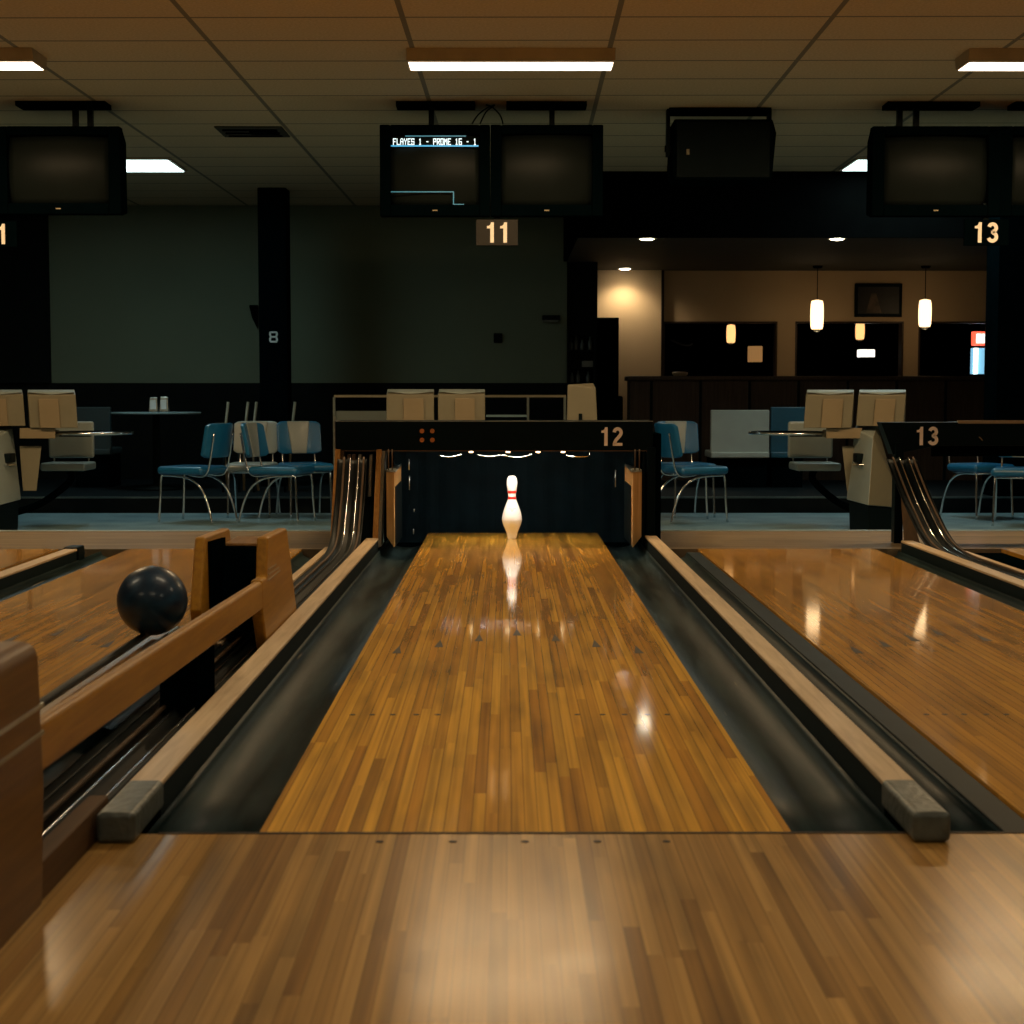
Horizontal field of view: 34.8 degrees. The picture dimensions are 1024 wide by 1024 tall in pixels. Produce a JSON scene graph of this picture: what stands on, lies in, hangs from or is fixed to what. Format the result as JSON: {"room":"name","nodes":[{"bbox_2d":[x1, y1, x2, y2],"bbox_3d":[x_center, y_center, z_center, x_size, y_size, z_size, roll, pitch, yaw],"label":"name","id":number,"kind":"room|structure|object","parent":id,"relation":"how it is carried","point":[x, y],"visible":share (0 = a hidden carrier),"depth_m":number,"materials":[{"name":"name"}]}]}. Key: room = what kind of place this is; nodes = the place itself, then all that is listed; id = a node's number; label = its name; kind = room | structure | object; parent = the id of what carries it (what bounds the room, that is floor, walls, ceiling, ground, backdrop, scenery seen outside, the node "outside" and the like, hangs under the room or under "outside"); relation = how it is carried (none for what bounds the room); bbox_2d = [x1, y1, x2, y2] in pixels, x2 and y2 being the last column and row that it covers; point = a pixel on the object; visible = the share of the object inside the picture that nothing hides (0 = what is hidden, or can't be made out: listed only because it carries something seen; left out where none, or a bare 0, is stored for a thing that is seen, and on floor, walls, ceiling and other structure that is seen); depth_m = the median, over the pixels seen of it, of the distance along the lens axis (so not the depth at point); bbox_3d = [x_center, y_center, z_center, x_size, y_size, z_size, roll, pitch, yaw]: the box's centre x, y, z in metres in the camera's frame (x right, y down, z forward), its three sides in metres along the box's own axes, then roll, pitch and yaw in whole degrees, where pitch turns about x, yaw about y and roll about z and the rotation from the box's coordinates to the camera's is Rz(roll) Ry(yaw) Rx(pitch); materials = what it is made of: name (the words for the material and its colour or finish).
{"room":"sports facility","nodes":[
{"label":"sports facility","id":0,"kind":"room"},
{"bbox_2d":[0,215,51,382],"bbox_3d":[-6.404,-2.474,18.576,2.307,2.007,0.250,0,4,0],"label":"wall","id":1,"kind":"structure","parent":0,"point":[25,327],"depth_m":18.47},
{"bbox_2d":[0,531,330,557],"bbox_3d":[-4.225,0.289,9.778,6.410,0.249,1.210,0,4,0],"label":"floor","id":2,"kind":"structure","parent":0,"point":[110,543],"depth_m":9.78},
{"bbox_2d":[0,530,330,530],"bbox_3d":[-4.242,0.129,10.373,6.380,0.024,0.040,0,4,0],"label":"trim","id":3,"kind":"structure","parent":2,"relation":"attached to","point":[0,530],"depth_m":10.36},
{"bbox_2d":[257,188,291,486],"bbox_3d":[-2.488,-1.823,17.153,0.296,3.100,0.306,0,4,0],"label":"support column","id":4,"kind":"structure","parent":0,"point":[274,284],"depth_m":17.00,"materials":[{"name":"paint"}]},
{"bbox_2d":[0,205,566,478],"bbox_3d":[-3.466,-1.932,18.659,8.183,3.100,0.180,0,4,0],"label":"wall","id":5,"kind":"structure","parent":0,"point":[147,293],"depth_m":18.58,"materials":[{"name":"paint"}]},
{"bbox_2d":[378,542,422,550],"bbox_3d":[-0.787,0.300,9.805,0.525,0.125,1.200,0,4,0],"label":"floor","id":6,"kind":"structure","parent":0,"point":[400,544],"depth_m":10.26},
{"bbox_2d":[345,451,375,543],"bbox_3d":[-0.890,-0.092,9.596,0.202,0.537,0.439,0,4,0],"label":"housing","id":7,"kind":"object","parent":6,"relation":"on","point":[368,516],"visible":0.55,"depth_m":9.49,"materials":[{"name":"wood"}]},
{"bbox_2d":[0,553,1023,1023],"bbox_3d":[3.291,0.766,3.174,8.200,0.250,12.000,0,4,0],"label":"floor","id":8,"kind":"structure","parent":0,"point":[151,928],"depth_m":2.64,"materials":[{"name":"wood"}]},
{"bbox_2d":[96,538,378,841],"bbox_3d":[-0.776,0.423,6.169,0.076,0.122,6.050,0,4,0],"label":"rail","id":9,"kind":"object","parent":8,"relation":"on","point":[138,806],"visible":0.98,"depth_m":4.10,"materials":[{"name":"brown wood"}]},
{"bbox_2d":[373,449,386,546],"bbox_3d":[-0.762,-0.083,9.399,0.048,0.547,0.504,0,4,0],"label":"post","id":10,"kind":"object","parent":9,"relation":"on","point":[380,474],"visible":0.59,"depth_m":9.35,"materials":[{"name":"orange wood"}]},
{"bbox_2d":[147,540,420,833],"bbox_3d":[-0.627,0.433,6.614,0.226,0.066,6.766,0,4,0],"label":"gutter","id":11,"kind":"object","parent":8,"relation":"on","point":[237,788],"visible":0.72,"depth_m":4.60,"materials":[{"name":"plastic"}]},
{"bbox_2d":[260,533,790,831],"bbox_3d":[0.016,0.413,6.739,1.057,0.061,7.016,0,4,0],"label":"lane","id":12,"kind":"object","parent":8,"relation":"on","point":[524,683],"visible":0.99,"depth_m":4.37,"materials":[{"name":"wood"}]},
{"bbox_2d":[502,475,521,538],"bbox_3d":[0.000,-0.029,9.803,0.121,0.381,0.121,4,5,41],"label":"pin","id":13,"kind":"object","parent":12,"relation":"on","point":[511,517],"visible":1,"depth_m":9.77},
{"bbox_2d":[605,541,898,831],"bbox_3d":[0.656,0.433,6.617,0.219,0.066,6.766,0,4,0],"label":"gutter","id":14,"kind":"object","parent":8,"relation":"on","point":[811,792],"visible":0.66,"depth_m":4.62,"materials":[{"name":"plastic"}]},
{"bbox_2d":[645,536,949,841],"bbox_3d":[0.803,0.418,6.249,0.074,0.122,6.200,0,4,0],"label":"rail","id":15,"kind":"object","parent":8,"relation":"on","point":[909,808],"visible":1,"depth_m":4.13,"materials":[{"name":"brown wood"}]},
{"bbox_2d":[680,552,1023,830],"bbox_3d":[0.944,0.459,6.144,0.207,0.054,5.816,0,4,0],"label":"gutter","id":16,"kind":"object","parent":8,"relation":"on","point":[970,806],"visible":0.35,"depth_m":4.38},
{"bbox_2d":[697,549,1023,818],"bbox_3d":[1.549,0.451,6.215,0.995,0.061,5.956,0,4,0],"label":"lane","id":17,"kind":"object","parent":8,"relation":"on","point":[946,657],"visible":0.98,"depth_m":5.84,"materials":[{"name":"wood"}]},
{"bbox_2d":[886,457,1023,580],"bbox_3d":[2.300,0.184,6.094,0.286,0.522,6.636,0,4,0],"label":"track","id":18,"kind":"object","parent":8,"relation":"on","point":[916,497],"visible":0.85,"depth_m":9.15,"materials":[{"name":"silver metal"}]},
{"bbox_2d":[894,551,1023,611],"bbox_3d":[2.111,0.454,6.197,0.120,0.046,5.916,0,4,0],"label":"gutter","id":19,"kind":"object","parent":8,"relation":"on","point":[1011,601],"visible":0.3,"depth_m":7.79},
{"bbox_2d":[901,541,1023,600],"bbox_3d":[2.221,0.427,6.199,0.070,0.110,5.910,0,4,0],"label":"rail","id":20,"kind":"object","parent":8,"relation":"on","point":[1009,585],"visible":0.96,"depth_m":7.86,"materials":[{"name":"brown wood"}]},
{"bbox_2d":[0,0,1023,204],"bbox_3d":[-0.026,-2.796,8.420,15.000,0.100,23.200,0,4,0],"label":"ceiling","id":21,"kind":"structure","parent":0,"point":[329,73],"depth_m":10.86,"materials":[{"name":"tile"}]},
{"bbox_2d":[0,47,46,69],"bbox_3d":[-3.607,-2.835,10.236,1.294,0.084,0.328,0,4,0],"label":"ceiling light","id":22,"kind":"object","parent":21,"relation":"attached to","point":[11,58],"visible":1,"depth_m":10.11,"materials":[{"name":"beige"}]},
{"bbox_2d":[0,62,42,69],"bbox_3d":[-3.607,-2.796,10.239,1.270,0.004,0.244,0,4,0],"label":"diffuser","id":23,"kind":"object","parent":22,"relation":"attached to","point":[3,65],"depth_m":10.24,"materials":[{"name":"beige"}]},
{"bbox_2d":[0,101,126,214],"bbox_3d":[-3.296,-2.598,12.108,0.908,0.827,0.553,0,4,0],"label":"monitor","id":24,"kind":"object","parent":21,"relation":"hanging from","point":[75,169],"visible":1,"depth_m":11.86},
{"bbox_2d":[0,221,17,246],"bbox_3d":[-3.765,-2.086,11.913,0.316,0.308,0.053,0,4,0],"label":"number sign","id":25,"kind":"object","parent":24,"relation":"hanging from","point":[8,229],"visible":1,"depth_m":11.89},
{"bbox_2d":[126,158,187,171],"bbox_3d":[-3.577,-3.222,15.171,0.970,0.024,0.817,0,4,0],"label":"recessed light","id":26,"kind":"object","parent":21,"relation":"in","point":[133,164],"visible":0.5,"depth_m":15.11,"materials":[{"name":"white"}]},
{"bbox_2d":[214,126,289,136],"bbox_3d":[-2.108,-3.085,13.278,0.539,0.024,0.504,0,4,0],"label":"ceiling vent","id":27,"kind":"object","parent":21,"relation":"in","point":[226,131],"visible":1,"depth_m":13.22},
{"bbox_2d":[380,101,489,216],"bbox_3d":[-0.561,-2.591,12.113,0.800,0.841,0.560,0,4,0],"label":"monitor","id":28,"kind":"object","parent":21,"relation":"hanging from","point":[431,170],"visible":1,"depth_m":11.87,"materials":[{"name":"black"}]},
{"bbox_2d":[406,48,615,70],"bbox_3d":[-0.007,-2.836,10.247,1.294,0.084,0.328,0,4,0],"label":"ceiling light","id":29,"kind":"object","parent":21,"relation":"attached to","point":[442,59],"visible":1,"depth_m":10.10,"materials":[{"name":"beige"}]},
{"bbox_2d":[409,62,612,70],"bbox_3d":[-0.007,-2.797,10.250,1.270,0.004,0.244,0,4,0],"label":"diffuser","id":30,"kind":"object","parent":29,"relation":"attached to","point":[442,66],"depth_m":10.24,"materials":[{"name":"beige"}]},
{"bbox_2d":[471,101,602,216],"bbox_3d":[0.181,-2.592,12.119,0.960,0.841,0.553,0,4,0],"label":"monitor","id":31,"kind":"object","parent":21,"relation":"hanging from","point":[551,170],"visible":1,"depth_m":11.87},
{"bbox_2d":[476,217,517,245],"bbox_3d":[-0.109,-2.099,11.923,0.306,0.308,0.053,0,4,0],"label":"number sign","id":32,"kind":"object","parent":31,"relation":"hanging from","point":[496,232],"visible":1,"depth_m":11.90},
{"bbox_2d":[664,107,775,186],"bbox_3d":[1.558,-2.757,12.332,0.814,0.543,0.412,0,4,0],"label":"monitor","id":33,"kind":"object","parent":21,"relation":"hanging from","point":[699,152],"visible":1,"depth_m":12.14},
{"bbox_2d":[677,122,769,176],"bbox_3d":[1.571,-2.695,12.143,0.690,0.407,0.018,0,4,0],"label":"grille","id":34,"kind":"object","parent":33,"relation":"attached to","point":[704,149],"depth_m":12.13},
{"bbox_2d":[866,101,1000,216],"bbox_3d":[3.084,-2.593,12.128,0.935,0.840,0.553,0,4,0],"label":"monitor","id":35,"kind":"object","parent":21,"relation":"hanging from","point":[915,170],"visible":1,"depth_m":11.88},
{"bbox_2d":[963,203,1008,245],"bbox_3d":[3.462,-2.101,11.934,0.325,0.308,0.053,0,4,0],"label":"number sign","id":36,"kind":"object","parent":35,"relation":"hanging from","point":[984,232],"visible":1,"depth_m":11.91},
{"bbox_2d":[955,48,1023,70],"bbox_3d":[3.473,-2.837,10.258,1.294,0.084,0.328,0,4,0],"label":"ceiling light","id":37,"kind":"object","parent":21,"relation":"attached to","point":[972,59],"visible":1,"depth_m":10.12,"materials":[{"name":"beige"}]},
{"bbox_2d":[958,63,1023,70],"bbox_3d":[3.473,-2.797,10.261,1.270,0.004,0.244,0,4,0],"label":"diffuser","id":38,"kind":"object","parent":37,"relation":"attached to","point":[961,66],"depth_m":10.27,"materials":[{"name":"beige"}]},
{"bbox_2d":[998,101,1023,216],"bbox_3d":[4.022,-2.593,12.130,0.954,0.839,0.553,0,4,0],"label":"monitor","id":39,"kind":"object","parent":21,"relation":"hanging from","point":[1012,137],"visible":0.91,"depth_m":11.88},
{"bbox_2d":[18,479,1023,512],"bbox_3d":[-0.063,-0.450,20.696,15.000,0.150,10.650,0,4,0],"label":"floor","id":40,"kind":"structure","parent":0,"point":[211,487],"depth_m":15.40,"materials":[{"name":"carpet"}]},
{"bbox_2d":[75,407,121,487],"bbox_3d":[-4.345,-0.685,17.124,0.393,0.834,0.555,0,4,0],"label":"bench","id":41,"kind":"object","parent":40,"relation":"on","point":[107,472],"visible":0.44,"depth_m":16.91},
{"bbox_2d":[110,412,200,490],"bbox_3d":[-3.610,-0.622,16.587,0.904,0.786,0.904,0,4,0],"label":"pedestal table","id":42,"kind":"object","parent":40,"relation":"on","point":[156,415],"visible":0.99,"depth_m":16.54,"materials":[{"name":"metal"}]},
{"bbox_2d":[222,402,248,491],"bbox_3d":[-2.776,-0.651,16.268,0.275,0.892,0.386,0,4,0],"label":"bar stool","id":43,"kind":"object","parent":40,"relation":"on","point":[225,475],"visible":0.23,"depth_m":16.40,"materials":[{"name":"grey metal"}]},
{"bbox_2d":[567,330,595,390],"bbox_3d":[0.787,-1.222,18.623,0.322,1.689,0.220,0,4,0],"label":"shelf","id":44,"kind":"object","parent":40,"relation":"on","point":[575,358],"visible":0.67,"depth_m":18.67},
{"bbox_2d":[597,318,618,419],"bbox_3d":[1.130,-1.368,19.430,0.252,1.865,0.410,0,4,0],"label":"refrigerator","id":45,"kind":"object","parent":40,"relation":"on","point":[607,328],"visible":0.4,"depth_m":19.22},
{"bbox_2d":[705,410,768,486],"bbox_3d":[2.358,-0.671,17.146,0.605,0.803,0.555,0,4,0],"label":"partition panel","id":46,"kind":"object","parent":40,"relation":"on","point":[745,455],"visible":0.96,"depth_m":16.90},
{"bbox_2d":[766,407,804,486],"bbox_3d":[2.855,-0.687,17.146,0.358,0.834,0.555,0,4,0],"label":"cabinet","id":47,"kind":"object","parent":40,"relation":"on","point":[779,474],"visible":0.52,"depth_m":16.91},
{"bbox_2d":[624,376,983,479],"bbox_3d":[3.911,-0.959,18.591,5.230,1.168,0.600,0,4,0],"label":"bar counter","id":48,"kind":"object","parent":40,"relation":"on","point":[656,399],"depth_m":18.31,"materials":[{"name":"brown wood"}]},
{"bbox_2d":[624,376,983,380],"bbox_3d":[3.820,-1.516,18.551,5.047,0.050,0.600,0,4,0],"label":"countertop","id":49,"kind":"structure","parent":48,"relation":"on","point":[627,378],"depth_m":18.25,"materials":[{"name":"brown wood"}]},
{"bbox_3d":[4.133,-1.212,21.932,6.000,1.192,0.700,0,4,0],"label":"countertop","id":50,"kind":"structure","parent":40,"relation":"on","visible":0},
{"bbox_2d":[748,346,762,375],"bbox_3d":[3.241,-2.005,21.782,0.182,0.413,0.120,0,4,0],"label":"display","id":51,"kind":"object","parent":50,"relation":"on","point":[754,352],"visible":0.96,"depth_m":21.72,"materials":[{"name":"brown"}]},
{"bbox_2d":[857,350,874,375],"bbox_3d":[4.721,-1.982,21.788,0.214,0.367,0.120,0,4,0],"label":"cash register","id":52,"kind":"object","parent":50,"relation":"on","point":[865,361],"visible":0.96,"depth_m":21.75,"materials":[{"name":"beige"}]},
{"bbox_2d":[970,348,984,375],"bbox_3d":[6.228,-1.992,21.777,0.194,0.387,0.150,0,4,0],"label":"cooler","id":53,"kind":"object","parent":50,"relation":"on","point":[977,354],"visible":0.7,"depth_m":21.73,"materials":[{"name":"blue"}]},
{"bbox_2d":[18,513,1023,541],"bbox_3d":[-0.026,0.545,8.662,15.000,0.100,23.200,0,4,0],"label":"floor","id":54,"kind":"structure","parent":0,"point":[27,521],"depth_m":14.36,"materials":[{"name":"grey tile"}]},
{"bbox_2d":[0,390,133,529],"bbox_3d":[-3.764,-0.429,13.452,1.277,1.153,0.935,-1,4,-18],"label":"console","id":55,"kind":"object","parent":54,"relation":"on","point":[48,410],"visible":0.99,"depth_m":13.16,"materials":[{"name":"beige metal"}]},
{"bbox_2d":[18,421,95,514],"bbox_3d":[-3.926,-0.371,13.986,0.646,0.800,0.524,0,4,0],"label":"swivel chair","id":56,"kind":"object","parent":55,"relation":"attached to","point":[59,447],"visible":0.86,"depth_m":14.17,"materials":[{"name":"white plastic"}]},
{"bbox_2d":[158,423,237,523],"bbox_3d":[-2.758,-0.347,14.326,0.582,0.868,0.431,2,4,22],"label":"chair","id":57,"kind":"object","parent":54,"relation":"on","point":[218,437],"visible":1,"depth_m":14.18,"materials":[{"name":"leather"}]},
{"bbox_2d":[225,421,280,517],"bbox_3d":[-2.383,-0.398,15.024,0.431,0.868,0.582,0,4,0],"label":"chair","id":58,"kind":"object","parent":54,"relation":"on","point":[270,428],"visible":0.58,"depth_m":15.19,"materials":[{"name":"leather"}]},
{"bbox_2d":[238,423,315,523],"bbox_3d":[-2.068,-0.348,14.342,0.582,0.868,0.431,1,4,16],"label":"chair","id":59,"kind":"object","parent":54,"relation":"on","point":[254,440],"visible":1,"depth_m":14.24,"materials":[{"name":"blue plastic"}]},
{"bbox_2d":[275,421,332,517],"bbox_3d":[-1.909,-0.396,15.004,0.431,0.868,0.582,-2,4,-20],"label":"chair","id":60,"kind":"object","parent":54,"relation":"on","point":[293,437],"visible":0.93,"depth_m":15.16,"materials":[{"name":"leather"}]},
{"bbox_2d":[386,389,484,419],"bbox_3d":[-0.631,-0.427,13.397,0.826,1.157,0.450,0,4,0],"label":"console","id":61,"kind":"object","parent":54,"relation":"on","point":[401,404],"visible":0.51,"depth_m":13.16},
{"bbox_2d":[333,395,565,479],"bbox_3d":[-0.543,-0.472,14.352,2.022,1.109,0.300,0,4,0],"label":"railing","id":62,"kind":"object","parent":54,"relation":"on","point":[340,415],"visible":0.56,"depth_m":14.20,"materials":[{"name":"metal"}]},
{"bbox_2d":[334,416,660,543],"bbox_3d":[-0.084,-0.111,10.188,1.905,0.989,1.360,0,4,0],"label":"pinsetter","id":63,"kind":"object","parent":54,"relation":"on","point":[570,474],"visible":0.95,"depth_m":10.81,"materials":[{"name":"metal"}]},
{"bbox_2d":[386,449,401,546],"bbox_3d":[-0.690,-0.103,9.610,0.062,0.557,0.810,0,4,-2],"label":"panel","id":64,"kind":"object","parent":63,"relation":"attached to","point":[393,474],"visible":1,"depth_m":9.27,"materials":[{"name":"brown wood"}]},
{"bbox_2d":[394,451,633,541],"bbox_3d":[0.020,-0.127,10.829,1.600,0.927,0.026,0,4,0],"label":"curtain","id":65,"kind":"object","parent":63,"relation":"hanging from","point":[556,492],"depth_m":10.82,"materials":[{"name":"fabric"}]},
{"bbox_2d":[624,449,641,546],"bbox_3d":[0.708,-0.104,9.614,0.068,0.557,0.810,0,4,1],"label":"panel","id":66,"kind":"object","parent":63,"relation":"attached to","point":[633,475],"visible":1,"depth_m":9.25,"materials":[{"name":"brown wood"}]},
{"bbox_2d":[567,383,596,419],"bbox_3d":[0.582,-0.451,13.398,0.291,1.205,0.412,0,4,0],"label":"chair","id":67,"kind":"object","parent":54,"relation":"on","point":[581,398],"visible":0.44,"depth_m":13.17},
{"bbox_2d":[657,421,715,517],"bbox_3d":[1.586,-0.397,15.015,0.431,0.868,0.582,-1,4,-14],"label":"chair","id":68,"kind":"object","parent":54,"relation":"on","point":[688,430],"visible":0.43,"depth_m":15.21,"materials":[{"name":"blue plastic"}]},
{"bbox_2d":[654,423,727,523],"bbox_3d":[1.555,-0.348,14.340,0.582,0.868,0.431,-2,4,-20],"label":"chair","id":69,"kind":"object","parent":54,"relation":"on","point":[671,447],"visible":0.91,"depth_m":14.17,"materials":[{"name":"blue plastic"}]},
{"bbox_2d":[748,390,905,529],"bbox_3d":[2.572,-0.426,13.409,1.271,1.153,0.902,1,4,13],"label":"console","id":70,"kind":"object","parent":54,"relation":"on","point":[868,476],"visible":0.93,"depth_m":13.17,"materials":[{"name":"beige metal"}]},
{"bbox_2d":[788,421,848,510],"bbox_3d":[2.709,-0.372,14.006,0.615,0.800,0.523,0,4,0],"label":"swivel chair","id":71,"kind":"object","parent":70,"relation":"attached to","point":[798,447],"visible":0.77,"depth_m":14.19,"materials":[{"name":"white plastic"}]},
{"bbox_2d":[939,421,1013,519],"bbox_3d":[4.229,-0.385,14.844,0.431,0.868,0.582,-1,4,-18],"label":"chair","id":72,"kind":"object","parent":54,"relation":"on","point":[979,468],"visible":0.48,"depth_m":14.66,"materials":[{"name":"blue plastic"}]},
{"bbox_2d":[991,456,1023,525],"bbox_3d":[4.358,-0.327,14.046,0.431,0.868,0.582,1,4,20],"label":"chair","id":73,"kind":"object","parent":54,"relation":"on","point":[999,472],"visible":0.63,"depth_m":13.86,"materials":[{"name":"leather"}]},
{"bbox_2d":[564,217,577,260],"bbox_3d":[0.610,-3.059,17.126,0.040,0.630,2.800,0,4,0],"label":"wall","id":74,"kind":"structure","parent":0,"point":[570,223],"depth_m":16.79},
{"bbox_2d":[567,262,597,406],"bbox_3d":[0.799,-1.986,19.410,0.352,3.100,1.400,0,4,0],"label":"wall","id":75,"kind":"structure","parent":0,"point":[582,277],"depth_m":18.68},
{"bbox_2d":[597,270,661,419],"bbox_3d":[1.425,-1.717,20.058,0.783,2.470,0.250,0,4,0],"label":"wall","id":76,"kind":"structure","parent":0,"point":[633,297],"depth_m":19.89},
{"bbox_2d":[567,238,986,270],"bbox_3d":[4.036,-2.843,17.954,6.817,0.080,4.400,0,4,0],"label":"ceiling","id":77,"kind":"structure","parent":0,"point":[664,254],"depth_m":17.63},
{"bbox_2d":[810,266,823,331],"bbox_3d":[3.594,-2.508,19.230,0.155,0.774,0.155,0,4,0],"label":"pendant lamp","id":78,"kind":"object","parent":77,"relation":"hanging from","point":[817,308],"visible":1,"depth_m":19.18,"materials":[{"name":"white"}]},
{"bbox_2d":[918,266,931,329],"bbox_3d":[4.868,-2.522,19.233,0.150,0.746,0.150,0,4,0],"label":"pendant lamp","id":79,"kind":"object","parent":77,"relation":"hanging from","point":[925,308],"visible":1,"depth_m":19.19,"materials":[{"name":"white"}]},
{"bbox_2d":[578,171,981,237],"bbox_3d":[4.043,-2.958,15.720,6.817,0.630,0.040,0,4,0],"label":"bulkhead","id":80,"kind":"structure","parent":0,"point":[636,204],"depth_m":15.70,"materials":[{"name":"paint"}]},
{"bbox_2d":[665,324,979,375],"bbox_3d":[3.970,-2.459,25.953,6.900,3.100,0.100,0,4,0],"label":"wall","id":81,"kind":"structure","parent":0,"point":[945,349],"depth_m":25.90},
{"bbox_2d":[664,271,986,375],"bbox_3d":[4.632,-1.721,20.117,5.612,2.470,0.150,0,4,0],"label":"wall","id":82,"kind":"structure","parent":0,"point":[784,297],"depth_m":19.97,"materials":[{"name":"paint"}]},
{"bbox_2d":[661,271,663,375],"bbox_3d":[1.839,-1.714,20.019,0.037,2.470,0.030,0,4,0],"label":"trim","id":83,"kind":"structure","parent":82,"relation":"attached to","point":[662,274],"depth_m":19.96,"materials":[{"name":"brown wood"}]},
{"bbox_2d":[664,321,777,375],"bbox_3d":[2.550,-1.949,20.090,1.398,0.777,0.180,0,4,0],"label":"window","id":84,"kind":"structure","parent":82,"relation":"in","point":[775,323],"depth_m":20.00,"materials":[{"name":"brown wood"}]},
{"bbox_2d":[795,321,903,375],"bbox_3d":[4.132,-1.950,20.095,1.325,0.777,0.180,0,4,0],"label":"window","id":85,"kind":"structure","parent":82,"relation":"in","point":[901,323],"depth_m":20.01,"materials":[{"name":"brown wood"}]},
{"bbox_2d":[854,284,901,316],"bbox_3d":[4.478,-2.587,19.961,0.581,0.406,0.035,0,4,0],"label":"framed picture","id":86,"kind":"object","parent":82,"relation":"attached to","point":[870,300],"visible":1,"depth_m":19.95},
{"bbox_2d":[858,287,898,313],"bbox_3d":[4.478,-2.587,19.948,0.501,0.326,0.005,0,4,0],"label":"print","id":87,"kind":"object","parent":86,"relation":"attached to","point":[871,300],"depth_m":19.94},
{"bbox_2d":[644,531,1023,557],"bbox_3d":[4.100,0.288,9.804,6.540,0.249,1.210,0,4,0],"label":"floor","id":88,"kind":"structure","parent":0,"point":[680,543],"depth_m":9.78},
{"bbox_2d":[877,420,1023,542],"bbox_3d":[3.359,-0.160,9.433,2.424,0.735,0.420,0,4,0],"label":"pinsetter","id":89,"kind":"object","parent":88,"relation":"on","point":[961,437],"visible":0.88,"depth_m":9.50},
{"bbox_2d":[980,324,984,347],"bbox_3d":[7.515,-1.336,11.457,0.100,3.250,29.000,0,4,0],"label":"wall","id":90,"kind":"structure","parent":0,"point":[982,326],"depth_m":25.76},
{"bbox_2d":[21,496,1023,498],"bbox_3d":[-0.047,-0.137,15.378,15.000,0.016,0.025,0,4,0],"label":"trim","id":91,"kind":"structure","parent":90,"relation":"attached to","point":[814,496],"depth_m":15.37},
{"bbox_2d":[158,831,1023,833],"bbox_3d":[3.345,0.650,3.247,8.090,0.032,0.010,0,4,0],"label":"trim","id":92,"kind":"structure","parent":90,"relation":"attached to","point":[951,832],"depth_m":3.23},
{"bbox_2d":[661,530,1023,530],"bbox_3d":[4.108,0.127,10.399,6.520,0.024,0.040,0,4,0],"label":"trim","id":93,"kind":"structure","parent":90,"relation":"attached to","point":[661,530],"depth_m":10.37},
{"bbox_2d":[982,217,1023,495],"bbox_3d":[5.206,-1.706,15.534,1.292,3.100,0.400,0,4,0],"label":"support column","id":94,"kind":"structure","parent":0,"point":[1004,326],"depth_m":15.37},
{"bbox_3d":[-4.360,0.981,0.198,6.080,0.250,6.080,0,4,0],"label":"floor","id":95,"kind":"structure","parent":0,"visible":0},
{"bbox_2d":[0,549,57,570],"bbox_3d":[-3.429,0.452,6.200,1.780,0.060,5.956,0,4,0],"label":"lane","id":96,"kind":"object","parent":95,"relation":"on","point":[9,558],"visible":0.5,"depth_m":8.80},
{"bbox_2d":[0,545,84,589],"bbox_3d":[-2.328,0.436,6.010,0.082,0.120,5.560,0,4,0],"label":"rail","id":97,"kind":"object","parent":95,"relation":"on","point":[71,553],"visible":0.65,"depth_m":8.01,"materials":[{"name":"brown wood"}]},
{"bbox_2d":[0,551,107,601],"bbox_3d":[-2.216,0.455,6.184,0.145,0.046,5.916,0,4,0],"label":"gutter","id":98,"kind":"object","parent":95,"relation":"on","point":[11,591],"visible":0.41,"depth_m":8.03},
{"bbox_2d":[0,549,301,697],"bbox_3d":[-1.654,0.452,6.206,0.970,0.061,5.956,0,4,0],"label":"lane","id":99,"kind":"object","parent":95,"relation":"on","point":[72,621],"visible":0.31,"depth_m":6.47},
{"bbox_3d":[-1.060,1.005,0.210,0.520,0.200,6.080,0,4,0],"label":"floor","id":100,"kind":"structure","parent":0,"visible":0},
{"bbox_2d":[42,795,107,899],"bbox_3d":[-0.837,0.433,5.964,0.046,0.113,6.360,0,4,0],"label":"ledge","id":101,"kind":"object","parent":100,"relation":"on","point":[76,834],"visible":0.15,"depth_m":3.02,"materials":[{"name":"orange wood"}]},
{"bbox_2d":[0,528,295,948],"bbox_3d":[-1.068,0.370,4.094,0.528,0.497,4.321,0,4,0],"label":"ball return","id":102,"kind":"object","parent":100,"relation":"on","point":[241,583],"visible":0.9,"depth_m":3.54,"materials":[{"name":"orange wood"}]},
{"bbox_2d":[40,626,181,714],"bbox_3d":[-1.100,0.491,4.160,0.205,0.017,2.765,0,4,0],"label":"tray","id":103,"kind":"object","parent":102,"relation":"on","point":[147,640],"depth_m":4.66,"materials":[{"name":"wood"}]},
{"bbox_2d":[117,566,187,634],"bbox_3d":[-1.128,0.278,5.120,0.218,0.218,0.218,0,4,0],"label":"ball","id":104,"kind":"object","parent":102,"relation":"on","point":[151,600],"visible":1,"depth_m":5.04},
{"bbox_2d":[222,546,256,630],"bbox_3d":[-0.937,0.250,5.951,0.167,0.280,0.600,0,4,0],"label":"hood","id":105,"kind":"object","parent":102,"relation":"attached to","point":[238,562],"depth_m":5.74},
{"bbox_2d":[226,536,259,545],"bbox_3d":[-0.937,0.105,5.921,0.167,0.010,0.280,0,4,0],"label":"hood","id":106,"kind":"object","parent":102,"relation":"attached to","point":[239,540],"depth_m":5.85,"materials":[{"name":"brown wood"}]},
{"bbox_2d":[43,552,311,790],"bbox_3d":[-1.106,0.454,6.188,0.115,0.046,5.916,0,4,0],"label":"gutter","id":107,"kind":"object","parent":100,"relation":"on","point":[51,773],"visible":0.09,"depth_m":4.33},
{"bbox_2d":[43,547,327,803],"bbox_3d":[-1.022,0.446,6.205,0.037,0.072,5.960,0,4,0],"label":"ledge","id":108,"kind":"object","parent":100,"relation":"on","point":[85,760],"visible":0.23,"depth_m":4.16,"materials":[{"name":"brown wood"}]},
{"bbox_2d":[43,457,366,839],"bbox_3d":[-0.906,0.183,6.088,0.168,0.526,6.643,0,4,0],"label":"track","id":109,"kind":"object","parent":100,"relation":"on","point":[107,774],"visible":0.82,"depth_m":4.42,"materials":[{"name":"silver metal"}]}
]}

